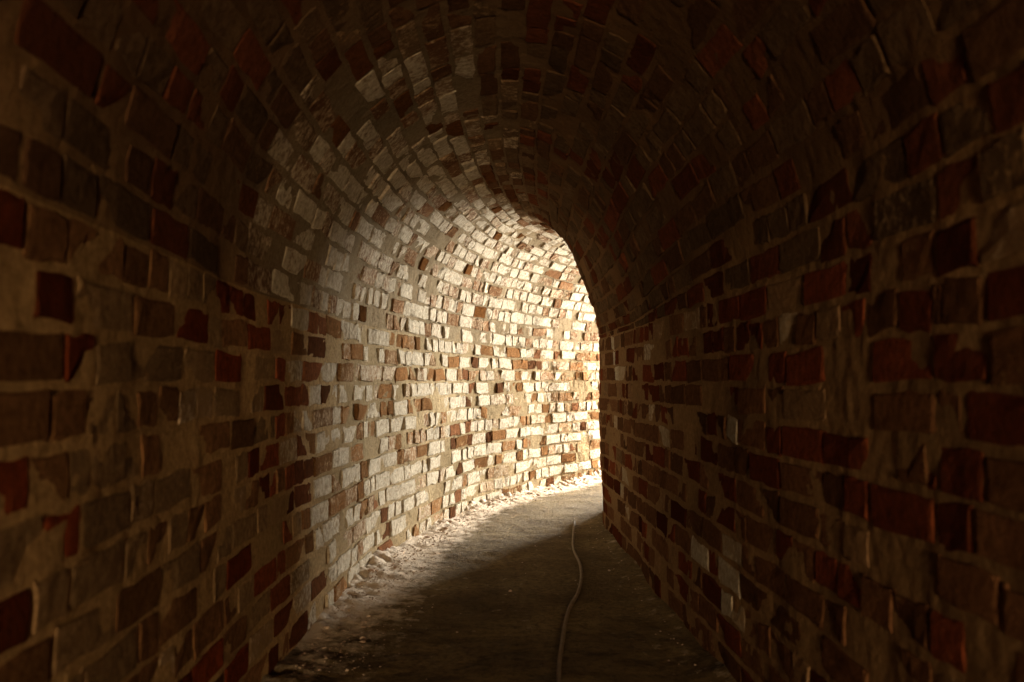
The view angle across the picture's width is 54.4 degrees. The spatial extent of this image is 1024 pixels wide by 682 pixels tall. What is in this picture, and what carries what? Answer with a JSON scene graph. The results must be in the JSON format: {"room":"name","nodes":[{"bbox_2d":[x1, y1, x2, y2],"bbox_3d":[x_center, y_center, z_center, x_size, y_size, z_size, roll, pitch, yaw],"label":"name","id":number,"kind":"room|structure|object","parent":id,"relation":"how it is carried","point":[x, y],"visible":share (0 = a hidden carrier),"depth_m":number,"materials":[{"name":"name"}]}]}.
{"room":"underground passage","nodes":[
{"label":"underground passage","id":0,"kind":"room"},
{"bbox_2d":[261,470,736,681],"bbox_3d":[0.621,0.861,3.293,2.708,0.088,14.424,0,-2,10],"label":"floor","id":1,"kind":"structure","parent":0,"point":[502,635],"depth_m":3.28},
{"bbox_2d":[294,473,697,679],"bbox_3d":[0.833,0.987,6.225,1.713,0.063,7.866,-1,-2,18],"label":"rubble","id":2,"kind":"object","parent":1,"relation":"on","point":[363,638],"visible":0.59,"depth_m":3.92,"materials":[{"name":"beige stone"}]},
{"bbox_2d":[556,520,582,681],"bbox_3d":[0.128,0.818,1.621,0.119,0.036,7.308,0,-2,2],"label":"cable","id":3,"kind":"object","parent":1,"relation":"on","point":[561,648],"visible":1,"depth_m":3.18,"materials":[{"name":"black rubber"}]},
{"bbox_2d":[0,0,1023,351],"bbox_3d":[1.238,-0.454,3.303,3.821,0.742,14.166,0,-2,0],"label":"ceiling","id":4,"kind":"structure","parent":0,"point":[565,175],"depth_m":2.21,"materials":[{"name":"brick"}]},
{"bbox_2d":[0,185,1023,681],"bbox_3d":[0.668,0.402,3.304,2.873,0.976,14.423,0,-2,11],"label":"wall","id":5,"kind":"structure","parent":0,"point":[196,465],"depth_m":1.83,"materials":[{"name":"brick"}]}
]}

